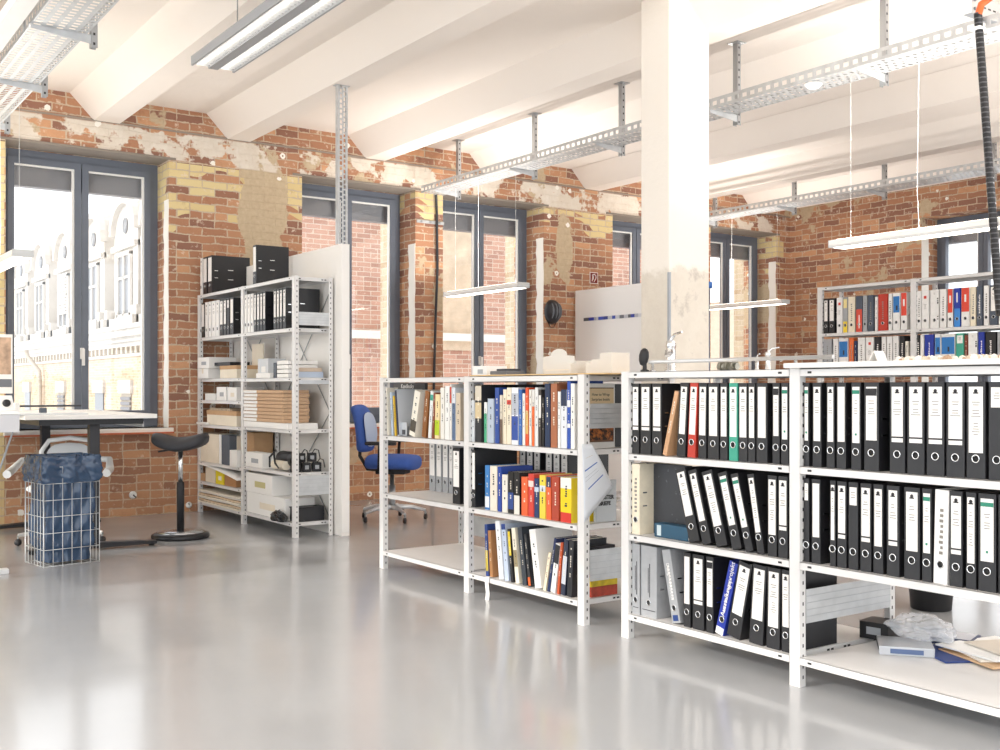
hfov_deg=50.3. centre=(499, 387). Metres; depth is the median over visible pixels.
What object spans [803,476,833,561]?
file
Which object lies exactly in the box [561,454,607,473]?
file
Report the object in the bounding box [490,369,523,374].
desk phone
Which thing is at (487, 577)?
strap
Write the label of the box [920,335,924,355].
file
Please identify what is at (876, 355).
stand
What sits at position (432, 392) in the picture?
book
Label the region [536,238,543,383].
trim
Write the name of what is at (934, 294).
file
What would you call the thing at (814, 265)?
wall
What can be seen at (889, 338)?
file
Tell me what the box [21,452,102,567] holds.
waste bin
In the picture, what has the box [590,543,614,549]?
booklet
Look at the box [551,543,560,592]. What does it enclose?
book
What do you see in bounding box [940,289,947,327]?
file
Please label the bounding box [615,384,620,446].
file
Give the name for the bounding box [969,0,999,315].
hose
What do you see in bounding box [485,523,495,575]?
book
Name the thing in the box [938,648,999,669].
folder
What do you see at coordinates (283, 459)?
bag
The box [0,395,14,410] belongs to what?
tape dispenser
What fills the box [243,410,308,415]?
carton
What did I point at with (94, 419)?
desk
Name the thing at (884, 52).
cable tray
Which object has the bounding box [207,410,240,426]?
carton
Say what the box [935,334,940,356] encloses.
file
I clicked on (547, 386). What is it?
book
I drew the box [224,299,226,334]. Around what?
file
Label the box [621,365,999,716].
shelving rack
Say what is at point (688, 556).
file
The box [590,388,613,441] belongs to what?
picture
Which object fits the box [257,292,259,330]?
file
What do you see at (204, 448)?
box
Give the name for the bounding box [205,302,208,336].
file
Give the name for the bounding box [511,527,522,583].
book
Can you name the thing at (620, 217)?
trim
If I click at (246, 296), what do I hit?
file
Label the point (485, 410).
print
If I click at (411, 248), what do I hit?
trim
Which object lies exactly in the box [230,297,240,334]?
file
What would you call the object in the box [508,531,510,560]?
print
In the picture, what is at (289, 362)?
notepad
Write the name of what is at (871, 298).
file
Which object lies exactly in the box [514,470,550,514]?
book
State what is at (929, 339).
file
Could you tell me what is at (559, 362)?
model
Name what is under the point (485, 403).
book
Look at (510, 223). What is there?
window
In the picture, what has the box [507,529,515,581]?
book
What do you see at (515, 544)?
print
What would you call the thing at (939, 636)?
case
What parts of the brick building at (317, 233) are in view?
rendered panel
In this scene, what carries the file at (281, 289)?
on the shelving rack at (316, 482)
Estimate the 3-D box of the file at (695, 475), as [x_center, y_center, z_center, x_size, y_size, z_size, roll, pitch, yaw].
[0.958,0.502,4.581,0.290,0.320,0.136,0,0,-35]
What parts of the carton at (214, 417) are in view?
lid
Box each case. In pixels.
[640,462,691,524]
[930,630,980,643]
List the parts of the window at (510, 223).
sash, handle, sash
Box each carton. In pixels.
[198,368,219,378]
[201,473,205,480]
[206,467,215,482]
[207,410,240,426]
[214,362,249,365]
[216,470,250,484]
[217,387,227,400]
[220,365,257,377]
[225,475,240,487]
[228,387,263,400]
[230,450,240,466]
[243,390,308,393]
[243,397,308,400]
[243,404,308,407]
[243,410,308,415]
[243,417,308,422]
[244,393,309,396]
[244,400,309,404]
[244,407,309,411]
[244,414,309,418]
[244,421,317,429]
[246,451,273,468]
[246,471,291,495]
[247,432,272,452]
[247,491,314,520]
[473,366,506,376]
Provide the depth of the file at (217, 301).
9.42 m
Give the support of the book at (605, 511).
on the shelving rack at (466, 559)
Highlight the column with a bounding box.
[641,0,711,466]
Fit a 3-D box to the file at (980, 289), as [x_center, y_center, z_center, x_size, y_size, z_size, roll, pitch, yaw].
[3.963,-0.659,8.618,0.290,0.318,0.046,0,0,-35]
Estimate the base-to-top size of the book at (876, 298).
0.300 m
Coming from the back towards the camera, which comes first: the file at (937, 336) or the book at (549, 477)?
the file at (937, 336)
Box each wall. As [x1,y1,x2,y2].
[0,83,789,524]
[790,174,999,382]
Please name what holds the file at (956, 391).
on the shelving rack at (971, 686)
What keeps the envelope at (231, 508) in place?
on the shelving rack at (316, 482)
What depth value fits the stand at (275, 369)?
8.41 m
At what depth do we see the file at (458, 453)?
6.05 m
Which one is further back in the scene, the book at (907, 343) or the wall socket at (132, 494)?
the wall socket at (132, 494)
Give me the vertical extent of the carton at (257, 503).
0.169 m
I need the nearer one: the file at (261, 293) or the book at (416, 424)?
the book at (416, 424)
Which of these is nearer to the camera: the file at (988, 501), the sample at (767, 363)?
the file at (988, 501)
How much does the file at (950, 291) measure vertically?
0.318 m
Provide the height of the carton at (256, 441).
0.269 m
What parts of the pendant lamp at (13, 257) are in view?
power cord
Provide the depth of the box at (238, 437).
9.25 m
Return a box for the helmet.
[544,300,561,326]
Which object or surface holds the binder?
on the shelving rack at (466, 559)
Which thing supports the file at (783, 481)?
on the shelving rack at (971, 686)
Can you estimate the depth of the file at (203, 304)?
9.72 m
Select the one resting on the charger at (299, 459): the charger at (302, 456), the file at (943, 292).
the charger at (302, 456)
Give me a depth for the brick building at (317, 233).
17.15 m
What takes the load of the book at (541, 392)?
on the shelving rack at (466, 559)
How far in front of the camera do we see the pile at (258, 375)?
8.52 m
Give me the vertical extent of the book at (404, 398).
0.291 m
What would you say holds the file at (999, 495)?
on the shelving rack at (971, 686)
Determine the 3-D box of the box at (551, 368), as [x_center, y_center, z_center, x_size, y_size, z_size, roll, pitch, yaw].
[0.318,-0.099,5.560,0.051,0.055,0.220,0,0,-35]
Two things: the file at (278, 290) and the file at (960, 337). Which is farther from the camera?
the file at (960, 337)
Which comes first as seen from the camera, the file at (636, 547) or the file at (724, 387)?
the file at (724, 387)
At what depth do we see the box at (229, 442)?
9.24 m
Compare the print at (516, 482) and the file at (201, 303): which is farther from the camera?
the file at (201, 303)
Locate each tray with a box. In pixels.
[0,0,118,134]
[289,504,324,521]
[333,84,349,243]
[421,0,999,199]
[709,142,999,227]
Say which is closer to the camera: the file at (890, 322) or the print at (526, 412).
the print at (526, 412)
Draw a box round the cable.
[433,194,438,389]
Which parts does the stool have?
seat, plate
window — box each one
[3,148,173,437]
[302,183,399,428]
[443,200,526,384]
[613,220,640,284]
[710,232,756,382]
[937,211,999,381]
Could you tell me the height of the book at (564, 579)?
0.282 m
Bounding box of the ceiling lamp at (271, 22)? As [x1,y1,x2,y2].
[191,0,345,72]
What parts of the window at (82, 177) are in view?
sash, handle, sill, sash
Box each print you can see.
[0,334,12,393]
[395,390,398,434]
[410,397,416,432]
[435,402,438,434]
[452,394,454,439]
[475,386,480,420]
[484,409,486,442]
[485,475,488,507]
[485,543,487,570]
[500,419,501,443]
[501,524,505,560]
[508,481,512,509]
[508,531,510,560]
[512,393,517,439]
[513,542,517,566]
[514,480,518,514]
[525,411,527,433]
[528,480,533,486]
[532,406,533,445]
[534,484,538,503]
[539,395,540,426]
[540,480,544,502]
[546,477,550,503]
[554,544,559,575]
[561,390,566,427]
[561,477,570,522]
[561,552,566,583]
[567,392,569,427]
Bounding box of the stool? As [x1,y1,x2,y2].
[151,433,209,541]
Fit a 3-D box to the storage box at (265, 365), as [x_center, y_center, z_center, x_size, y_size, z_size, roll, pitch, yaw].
[-1.913,-0.163,8.922,0.161,0.164,0.214,0,0,-35]
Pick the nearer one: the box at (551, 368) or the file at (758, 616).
the file at (758, 616)
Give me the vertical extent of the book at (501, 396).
0.260 m
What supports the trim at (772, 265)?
attached to the wall at (226, 197)
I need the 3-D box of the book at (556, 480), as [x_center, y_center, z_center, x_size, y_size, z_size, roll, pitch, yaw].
[0.361,0.552,5.365,0.211,0.220,0.056,0,0,-35]
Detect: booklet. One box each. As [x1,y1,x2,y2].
[210,408,240,410]
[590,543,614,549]
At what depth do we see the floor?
4.47 m
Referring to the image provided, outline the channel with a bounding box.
[963,0,999,26]
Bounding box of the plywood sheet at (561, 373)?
[470,373,620,375]
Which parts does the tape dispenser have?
knob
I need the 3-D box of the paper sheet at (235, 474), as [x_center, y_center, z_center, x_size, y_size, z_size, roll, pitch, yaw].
[-2.398,0.735,9.420,0.240,0.091,0.980,0,0,-35]
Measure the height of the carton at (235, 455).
0.139 m
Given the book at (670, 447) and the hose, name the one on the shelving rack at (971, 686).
the book at (670, 447)
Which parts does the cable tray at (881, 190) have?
bracket arm, bracket arm, bracket arm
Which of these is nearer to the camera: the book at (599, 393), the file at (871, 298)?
the book at (599, 393)
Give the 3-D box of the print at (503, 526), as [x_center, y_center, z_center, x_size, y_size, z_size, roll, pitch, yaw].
[0.022,0.822,5.663,0.001,0.195,0.036,0,-7,-35]
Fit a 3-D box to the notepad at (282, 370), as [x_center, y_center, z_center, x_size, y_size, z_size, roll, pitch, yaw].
[-1.592,-0.130,8.355,0.250,0.029,0.213,0,0,-35]
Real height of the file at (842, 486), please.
0.318 m
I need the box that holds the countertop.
[783,358,999,368]
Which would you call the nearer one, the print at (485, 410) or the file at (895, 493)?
the file at (895, 493)
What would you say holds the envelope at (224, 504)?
on the envelope at (231, 508)
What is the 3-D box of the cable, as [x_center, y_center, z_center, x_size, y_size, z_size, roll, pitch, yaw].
[-0.686,-0.470,11.277,0.070,3.181,0.048,0,0,-35]
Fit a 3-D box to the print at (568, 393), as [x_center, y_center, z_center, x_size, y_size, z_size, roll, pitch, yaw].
[0.337,0.103,5.217,0.001,0.184,0.024,0,0,-35]
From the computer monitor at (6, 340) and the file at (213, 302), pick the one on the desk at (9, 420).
the computer monitor at (6, 340)
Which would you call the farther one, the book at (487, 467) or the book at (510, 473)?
the book at (487, 467)
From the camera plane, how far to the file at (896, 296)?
9.15 m
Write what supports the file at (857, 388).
on the shelving rack at (971, 686)
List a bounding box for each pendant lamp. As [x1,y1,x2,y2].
[0,168,33,271]
[443,182,529,297]
[710,254,789,309]
[828,76,999,248]
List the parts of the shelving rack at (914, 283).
post, post, post, post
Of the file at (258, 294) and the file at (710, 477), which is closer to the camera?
the file at (710, 477)
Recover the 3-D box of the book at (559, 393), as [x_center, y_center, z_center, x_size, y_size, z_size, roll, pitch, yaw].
[0.379,0.158,5.340,0.211,0.280,0.020,0,0,-35]
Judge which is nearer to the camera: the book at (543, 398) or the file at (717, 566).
the file at (717, 566)
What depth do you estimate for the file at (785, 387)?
4.12 m
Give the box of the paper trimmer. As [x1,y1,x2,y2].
[14,403,87,415]
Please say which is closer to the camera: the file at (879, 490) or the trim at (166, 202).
the file at (879, 490)
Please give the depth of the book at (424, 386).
6.82 m
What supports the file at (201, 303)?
on the shelving rack at (316, 482)
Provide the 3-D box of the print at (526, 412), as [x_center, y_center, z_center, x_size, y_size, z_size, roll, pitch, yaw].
[0.139,0.139,5.498,0.001,0.198,0.024,0,0,-35]
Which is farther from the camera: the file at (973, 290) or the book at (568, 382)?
the file at (973, 290)
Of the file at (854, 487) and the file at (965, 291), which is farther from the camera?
the file at (965, 291)
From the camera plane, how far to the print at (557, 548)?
5.30 m
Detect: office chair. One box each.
[3,435,113,545]
[351,404,426,523]
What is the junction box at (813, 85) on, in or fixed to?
attached to the cable tray at (884, 52)
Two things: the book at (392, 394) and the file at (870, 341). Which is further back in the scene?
the file at (870, 341)
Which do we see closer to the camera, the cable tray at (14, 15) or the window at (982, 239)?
the cable tray at (14, 15)
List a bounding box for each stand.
[273,363,291,377]
[869,351,886,360]
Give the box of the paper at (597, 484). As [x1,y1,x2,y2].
[582,444,612,522]
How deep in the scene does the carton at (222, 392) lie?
9.33 m
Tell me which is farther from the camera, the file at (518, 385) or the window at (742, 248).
the window at (742, 248)
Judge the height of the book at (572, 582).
0.282 m
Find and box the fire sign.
[590,272,597,283]
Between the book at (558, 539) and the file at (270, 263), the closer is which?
the book at (558, 539)
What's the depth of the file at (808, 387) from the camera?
4.04 m
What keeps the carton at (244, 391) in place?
on the carton at (246, 394)
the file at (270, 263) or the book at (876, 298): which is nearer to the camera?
the file at (270, 263)
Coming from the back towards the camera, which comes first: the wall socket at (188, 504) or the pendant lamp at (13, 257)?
the wall socket at (188, 504)
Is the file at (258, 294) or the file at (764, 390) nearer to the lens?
the file at (764, 390)
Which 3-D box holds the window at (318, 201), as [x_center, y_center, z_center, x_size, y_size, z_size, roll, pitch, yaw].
[-1.515,-0.760,11.151,1.560,2.640,0.850,0,0,-35]
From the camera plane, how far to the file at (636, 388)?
4.82 m
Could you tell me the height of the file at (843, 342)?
0.318 m
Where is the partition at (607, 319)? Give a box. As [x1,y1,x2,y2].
[575,283,640,490]
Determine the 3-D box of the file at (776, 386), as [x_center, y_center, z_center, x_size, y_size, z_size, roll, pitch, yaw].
[1.196,0.139,4.245,0.290,0.318,0.036,0,0,-35]
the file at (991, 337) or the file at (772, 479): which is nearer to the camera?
the file at (772, 479)
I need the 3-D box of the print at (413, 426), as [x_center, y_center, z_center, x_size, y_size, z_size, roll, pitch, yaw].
[-0.517,0.159,6.427,0.001,0.213,0.064,0,14,-35]
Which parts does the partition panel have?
edge trim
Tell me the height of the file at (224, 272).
0.337 m
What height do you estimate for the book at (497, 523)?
0.313 m
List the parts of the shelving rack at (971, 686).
post, post, post, plate, post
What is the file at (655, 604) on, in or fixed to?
on the shelving rack at (971, 686)
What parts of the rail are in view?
rail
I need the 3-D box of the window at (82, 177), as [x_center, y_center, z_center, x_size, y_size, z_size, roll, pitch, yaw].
[-3.700,-0.835,9.469,1.410,2.490,0.620,0,0,-35]
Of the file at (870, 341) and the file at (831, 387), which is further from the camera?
the file at (870, 341)
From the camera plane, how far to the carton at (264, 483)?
8.54 m
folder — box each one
[933,644,972,663]
[935,636,999,661]
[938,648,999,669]
[942,641,992,662]
[964,639,999,655]
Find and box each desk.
[0,409,156,554]
[0,411,19,574]
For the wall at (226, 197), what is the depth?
10.25 m
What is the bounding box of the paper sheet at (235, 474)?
[199,463,248,480]
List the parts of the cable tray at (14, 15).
bracket arm, bracket arm, bracket arm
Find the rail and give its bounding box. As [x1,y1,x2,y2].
[648,355,834,371]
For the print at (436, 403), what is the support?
attached to the book at (437, 396)
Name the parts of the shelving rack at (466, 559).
post, post, post, plate, post, plate, plate, post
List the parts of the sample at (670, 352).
spout, lever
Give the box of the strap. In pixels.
[485,576,489,599]
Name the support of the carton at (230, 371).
on the shelving rack at (316, 482)
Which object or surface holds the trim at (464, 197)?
attached to the wall at (226, 197)
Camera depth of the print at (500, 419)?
5.69 m
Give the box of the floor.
[0,491,999,749]
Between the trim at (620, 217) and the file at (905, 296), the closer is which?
the file at (905, 296)
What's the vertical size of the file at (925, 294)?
0.318 m
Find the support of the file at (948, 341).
on the shelving rack at (914, 283)
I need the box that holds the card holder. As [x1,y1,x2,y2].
[401,422,410,435]
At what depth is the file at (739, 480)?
4.31 m
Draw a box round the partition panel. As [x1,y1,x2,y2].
[233,244,349,535]
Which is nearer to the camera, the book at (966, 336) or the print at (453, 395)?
the print at (453, 395)
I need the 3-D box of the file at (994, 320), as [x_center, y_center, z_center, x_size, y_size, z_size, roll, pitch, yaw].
[4.031,-0.659,8.521,0.290,0.318,0.061,0,0,-35]
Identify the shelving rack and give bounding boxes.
[198,275,332,537]
[380,374,674,625]
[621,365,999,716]
[817,272,999,382]
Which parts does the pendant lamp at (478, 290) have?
power cord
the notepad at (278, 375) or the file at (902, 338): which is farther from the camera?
the file at (902, 338)
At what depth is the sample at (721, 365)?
4.64 m
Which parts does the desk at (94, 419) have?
column leg, under frame, column leg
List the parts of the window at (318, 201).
sash, sill, sash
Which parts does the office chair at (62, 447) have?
armrest, arm, frame, armrest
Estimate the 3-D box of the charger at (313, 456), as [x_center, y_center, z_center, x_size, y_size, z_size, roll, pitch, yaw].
[-1.452,0.523,8.291,0.099,0.104,0.059,0,0,-18]
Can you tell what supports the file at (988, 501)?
on the shelving rack at (971, 686)
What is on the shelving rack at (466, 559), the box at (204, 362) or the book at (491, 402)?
the book at (491, 402)
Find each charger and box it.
[290,459,304,471]
[299,449,308,462]
[301,458,314,471]
[307,449,319,461]
[311,458,324,471]
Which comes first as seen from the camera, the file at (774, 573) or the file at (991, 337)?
the file at (774, 573)
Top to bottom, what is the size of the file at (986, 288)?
0.318 m
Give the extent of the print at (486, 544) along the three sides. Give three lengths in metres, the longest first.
0.202 x 0.024 x 0.001 m
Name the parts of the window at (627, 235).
frame, sash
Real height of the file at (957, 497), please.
0.318 m
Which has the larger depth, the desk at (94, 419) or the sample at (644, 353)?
the desk at (94, 419)
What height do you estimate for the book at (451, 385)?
0.320 m
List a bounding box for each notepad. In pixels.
[277,360,317,364]
[277,365,317,368]
[277,369,291,372]
[277,374,291,377]
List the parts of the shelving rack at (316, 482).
post, post, post, post, post, plate, plate, plate, post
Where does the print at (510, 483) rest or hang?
attached to the book at (510, 473)
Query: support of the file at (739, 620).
on the shelving rack at (971, 686)
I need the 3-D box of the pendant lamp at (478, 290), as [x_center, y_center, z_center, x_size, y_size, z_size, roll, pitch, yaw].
[-0.152,-1.464,10.277,0.140,1.092,1.278,0,0,-35]
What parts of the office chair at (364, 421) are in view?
backrest, stem, panel, arm, arm, armrest, seat, armrest, arm, arm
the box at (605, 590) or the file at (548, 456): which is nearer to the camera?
the box at (605, 590)
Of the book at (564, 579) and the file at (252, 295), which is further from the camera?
the file at (252, 295)
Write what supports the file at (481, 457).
on the shelving rack at (466, 559)
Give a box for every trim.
[0,106,790,217]
[0,136,175,164]
[163,199,168,427]
[293,173,420,193]
[408,243,414,377]
[437,192,548,209]
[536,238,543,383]
[606,212,640,222]
[709,225,779,236]
[768,261,775,382]
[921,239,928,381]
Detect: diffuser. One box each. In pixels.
[0,257,29,271]
[449,288,525,297]
[710,304,783,309]
[835,226,999,248]
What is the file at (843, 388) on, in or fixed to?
on the shelving rack at (971, 686)
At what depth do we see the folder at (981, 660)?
3.95 m
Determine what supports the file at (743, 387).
on the shelving rack at (971, 686)
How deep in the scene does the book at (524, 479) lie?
5.51 m
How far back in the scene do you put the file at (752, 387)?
4.26 m
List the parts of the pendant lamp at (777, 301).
power cord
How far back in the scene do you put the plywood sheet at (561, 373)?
5.31 m
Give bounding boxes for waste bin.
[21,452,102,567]
[909,588,952,611]
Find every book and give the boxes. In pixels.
[386,388,397,434]
[390,392,394,435]
[393,396,396,435]
[394,383,427,389]
[395,389,421,435]
[409,390,424,436]
[422,390,440,437]
[428,391,440,437]
[432,393,440,438]
[435,394,440,438]
[441,388,444,438]
[445,386,449,439]
[450,384,481,439]
[452,388,474,439]
[456,393,474,440]
[472,400,474,441]
[484,402,487,442]
[485,464,513,509]
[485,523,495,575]
[488,399,494,442]
[488,530,498,576]
[490,464,521,510]
[495,388,506,443]
[495,520,521,578]
[498,465,532,511]
[500,395,502,443]
[501,522,536,580]
[502,474,507,512]
[503,389,506,443]
[507,388,511,443]
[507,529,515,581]
[508,470,541,513]
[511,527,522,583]
[512,388,525,444]
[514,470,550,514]
[517,525,550,584]
[519,389,525,444]
[522,476,527,515]
[523,393,525,444]
[524,534,534,586]
[525,388,534,445]
[528,472,565,516]
[529,389,532,445]
[529,527,572,587]
[532,389,534,445]
[534,478,539,517]
[535,388,544,445]
[539,390,544,446]
[540,473,571,518]
[542,397,544,446]
[543,552,551,590]
[545,384,550,446]
[546,474,577,519]
[547,535,577,591]
[551,384,566,447]
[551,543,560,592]
[552,475,577,520]
[557,542,563,593]
[558,392,560,447]
[561,390,566,448]
[561,476,593,522]
[561,535,597,595]
[567,381,602,448]
[567,536,606,597]
[571,383,614,448]
[594,479,615,522]
[654,522,688,541]
[663,391,679,455]
[854,341,857,361]
[875,297,877,330]
[905,341,909,356]
[965,335,967,355]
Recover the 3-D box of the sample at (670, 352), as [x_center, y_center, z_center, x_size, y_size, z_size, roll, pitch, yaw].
[0.803,-0.170,4.918,0.083,0.187,0.167,0,0,9]
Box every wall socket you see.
[129,491,136,498]
[186,502,191,507]
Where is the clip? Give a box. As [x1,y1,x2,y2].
[417,219,443,224]
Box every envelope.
[196,422,208,424]
[198,488,240,498]
[198,494,240,505]
[198,500,240,510]
[199,493,240,502]
[199,498,240,508]
[200,491,240,500]
[201,497,240,506]
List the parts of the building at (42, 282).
arched moulding, pane, arched moulding, pane, arched moulding, cornice, arched moulding, pane, arched moulding, pane, arched moulding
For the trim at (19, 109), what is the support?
attached to the wall at (226, 197)
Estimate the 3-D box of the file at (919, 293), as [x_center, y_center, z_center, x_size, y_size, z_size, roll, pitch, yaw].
[3.651,-0.659,9.060,0.290,0.318,0.036,0,0,-35]
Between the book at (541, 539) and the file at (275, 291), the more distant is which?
the file at (275, 291)
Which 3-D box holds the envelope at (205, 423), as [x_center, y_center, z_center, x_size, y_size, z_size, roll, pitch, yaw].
[-2.702,0.320,9.672,0.035,0.019,0.238,0,0,-35]
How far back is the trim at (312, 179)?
10.92 m
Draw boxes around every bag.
[269,449,301,469]
[270,509,287,521]
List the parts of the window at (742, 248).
sash, sash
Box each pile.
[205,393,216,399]
[256,373,272,377]
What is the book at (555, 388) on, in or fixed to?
on the shelving rack at (466, 559)
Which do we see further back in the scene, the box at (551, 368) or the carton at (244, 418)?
the carton at (244, 418)
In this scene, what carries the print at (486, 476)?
attached to the book at (487, 467)
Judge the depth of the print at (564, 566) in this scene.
5.24 m
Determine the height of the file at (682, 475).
0.322 m
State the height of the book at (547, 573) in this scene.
0.199 m
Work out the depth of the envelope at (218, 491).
9.43 m
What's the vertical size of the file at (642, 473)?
0.318 m
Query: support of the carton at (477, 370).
on the shelving rack at (466, 559)
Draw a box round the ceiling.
[0,0,999,213]
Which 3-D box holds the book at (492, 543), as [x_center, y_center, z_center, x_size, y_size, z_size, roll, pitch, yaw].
[0.033,0.899,5.830,0.211,0.252,0.050,0,0,-35]
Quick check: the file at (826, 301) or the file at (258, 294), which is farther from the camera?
the file at (826, 301)
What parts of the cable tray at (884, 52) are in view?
bracket arm, bracket arm, bracket arm, bracket arm, bracket arm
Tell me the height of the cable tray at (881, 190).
0.580 m
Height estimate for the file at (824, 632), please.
0.318 m
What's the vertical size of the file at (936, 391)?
0.318 m
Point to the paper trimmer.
(42, 411)
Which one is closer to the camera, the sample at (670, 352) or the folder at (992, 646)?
the folder at (992, 646)
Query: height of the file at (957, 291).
0.318 m
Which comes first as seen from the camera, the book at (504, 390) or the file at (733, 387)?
the file at (733, 387)
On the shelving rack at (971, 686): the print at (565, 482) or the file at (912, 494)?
the file at (912, 494)
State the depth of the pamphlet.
8.22 m
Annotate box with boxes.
[198,357,235,368]
[201,433,215,461]
[207,433,237,463]
[219,434,240,463]
[222,434,236,464]
[237,436,240,449]
[258,358,285,372]
[544,363,577,373]
[590,578,616,586]
[590,584,616,597]
[803,81,822,89]
[860,616,899,639]
[876,636,934,657]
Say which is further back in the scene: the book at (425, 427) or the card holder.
the card holder
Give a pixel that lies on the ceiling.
(419, 74)
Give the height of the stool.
0.798 m
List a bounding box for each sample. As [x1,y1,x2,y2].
[639,348,648,371]
[665,331,682,370]
[716,362,739,369]
[754,353,759,369]
[765,347,782,368]
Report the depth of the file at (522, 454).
6.06 m
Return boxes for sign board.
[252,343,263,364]
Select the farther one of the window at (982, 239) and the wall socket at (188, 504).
the window at (982, 239)
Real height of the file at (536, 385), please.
0.318 m
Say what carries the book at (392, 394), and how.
on the shelving rack at (466, 559)
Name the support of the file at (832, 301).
on the shelving rack at (914, 283)
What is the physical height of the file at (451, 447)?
0.318 m
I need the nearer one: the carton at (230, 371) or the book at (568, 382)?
the book at (568, 382)
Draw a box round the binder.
[475,386,516,441]
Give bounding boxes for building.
[14,198,140,409]
[302,216,733,406]
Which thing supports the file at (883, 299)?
on the shelving rack at (914, 283)
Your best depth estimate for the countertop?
3.68 m
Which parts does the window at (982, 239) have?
sash, sash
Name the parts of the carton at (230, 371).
lid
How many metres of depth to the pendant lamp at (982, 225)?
6.46 m
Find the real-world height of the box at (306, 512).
0.112 m
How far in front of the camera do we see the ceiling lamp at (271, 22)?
5.83 m
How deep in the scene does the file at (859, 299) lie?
9.46 m
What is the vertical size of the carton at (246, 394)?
0.026 m
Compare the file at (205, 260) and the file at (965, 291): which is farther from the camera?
the file at (205, 260)
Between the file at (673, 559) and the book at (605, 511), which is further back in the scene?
the book at (605, 511)
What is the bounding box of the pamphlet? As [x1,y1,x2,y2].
[299,368,322,377]
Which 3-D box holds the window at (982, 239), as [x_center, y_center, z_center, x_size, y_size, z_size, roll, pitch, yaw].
[5.672,-0.835,12.604,0.620,2.490,1.260,0,0,-35]
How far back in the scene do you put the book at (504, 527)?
5.66 m
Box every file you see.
[200,258,202,294]
[200,303,201,337]
[202,303,204,337]
[203,257,207,293]
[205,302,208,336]
[208,255,249,292]
[209,301,211,336]
[212,301,215,336]
[216,300,219,335]
[220,299,223,335]
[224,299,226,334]
[227,298,229,334]
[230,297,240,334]
[245,295,247,332]
[248,294,250,331]
[251,294,253,331]
[253,245,288,283]
[254,293,256,331]
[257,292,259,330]
[260,292,262,330]
[263,291,273,330]
[274,289,276,329]
[277,289,279,328]
[280,288,282,328]
[283,287,319,328]
[429,443,435,490]
[436,444,442,491]
[443,445,448,492]
[449,445,463,493]
[453,447,490,504]
[472,449,516,507]
[517,384,525,387]
[519,451,525,464]
[526,384,534,387]
[526,451,533,469]
[534,452,544,469]
[535,384,543,387]
[545,453,552,471]
[553,454,560,471]
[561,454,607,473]
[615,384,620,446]
[632,384,640,453]
[632,462,684,534]
[632,542,649,614]
[641,383,651,454]
[641,544,674,618]
[652,383,679,455]
[662,548,689,622]
[675,466,713,542]
[677,383,689,456]
[684,551,701,627]
[687,383,698,457]
[688,467,723,544]
[693,553,713,630]
[698,383,707,458]
[701,468,747,546]
[706,555,736,633]
[708,383,719,459]
[715,559,742,635]
[718,470,760,549]
[720,383,728,459]
[727,560,759,639]
[729,383,738,460]
[731,471,772,551]
[739,383,747,461]
[747,472,789,553]
[748,383,756,461]
[749,563,776,645]
[757,383,772,462]
[766,566,788,650]
[768,474,789,556]
[773,383,780,463]
[778,474,825,558]
[781,383,789,464]
[782,568,836,652]
[803,383,812,465]
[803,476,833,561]
[812,477,854,563]
[813,383,826,466]
[823,339,832,361]
[824,299,828,333]
[827,383,836,467]
[829,298,836,332]
[829,478,858,566]
[833,339,838,361]
[837,297,842,332]
[837,382,850,468]
[837,479,870,568]
[839,338,848,361]
[843,297,847,332]
[848,296,855,331]
[849,338,857,361]
[849,480,882,569]
[851,382,863,469]
[856,296,862,331]
[858,337,865,360]
[860,481,894,572]
[863,295,867,331]
[864,382,889,471]
[866,337,874,360]
[868,295,877,330]
[873,482,907,574]
[875,337,881,350]
[878,294,888,330]
[882,336,886,357]
[887,336,892,360]
[887,483,929,576]
[888,293,892,329]
[890,382,906,473]
[893,293,900,329]
[893,336,899,360]
[900,336,909,357]
[901,292,909,329]
[904,484,943,580]
[907,382,926,474]
[917,291,921,328]
[917,335,919,355]
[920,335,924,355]
[922,290,929,328]
[922,486,956,582]
[925,334,934,355]
[927,382,946,475]
[930,290,939,327]
[933,487,972,584]
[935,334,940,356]
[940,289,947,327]
[941,333,955,356]
[947,382,966,477]
[948,288,953,326]
[950,488,991,587]
[954,288,960,326]
[956,333,967,357]
[961,287,969,326]
[966,489,999,589]
[967,382,988,479]
[968,332,977,354]
[970,286,976,325]
[977,286,983,325]
[978,332,985,354]
[979,491,999,592]
[984,285,989,324]
[986,332,996,354]
[989,382,999,480]
[990,285,998,324]
[997,331,999,354]
[999,495,999,593]
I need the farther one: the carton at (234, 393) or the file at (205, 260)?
the file at (205, 260)
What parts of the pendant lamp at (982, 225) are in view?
power cord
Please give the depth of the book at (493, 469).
5.75 m
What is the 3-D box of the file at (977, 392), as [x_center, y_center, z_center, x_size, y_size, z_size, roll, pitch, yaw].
[1.675,0.139,3.566,0.290,0.318,0.066,0,0,-35]
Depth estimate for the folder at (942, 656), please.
4.02 m
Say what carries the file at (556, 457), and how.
on the shelving rack at (466, 559)
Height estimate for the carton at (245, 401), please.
0.026 m
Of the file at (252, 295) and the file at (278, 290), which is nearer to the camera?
the file at (278, 290)
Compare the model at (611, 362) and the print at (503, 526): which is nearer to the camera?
the model at (611, 362)
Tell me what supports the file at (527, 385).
on the shelving rack at (466, 559)
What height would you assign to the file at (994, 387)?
0.318 m
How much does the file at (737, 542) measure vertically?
0.320 m
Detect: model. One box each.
[543,349,590,373]
[586,352,629,372]
[895,353,999,360]
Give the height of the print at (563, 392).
0.188 m
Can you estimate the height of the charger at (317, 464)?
0.104 m

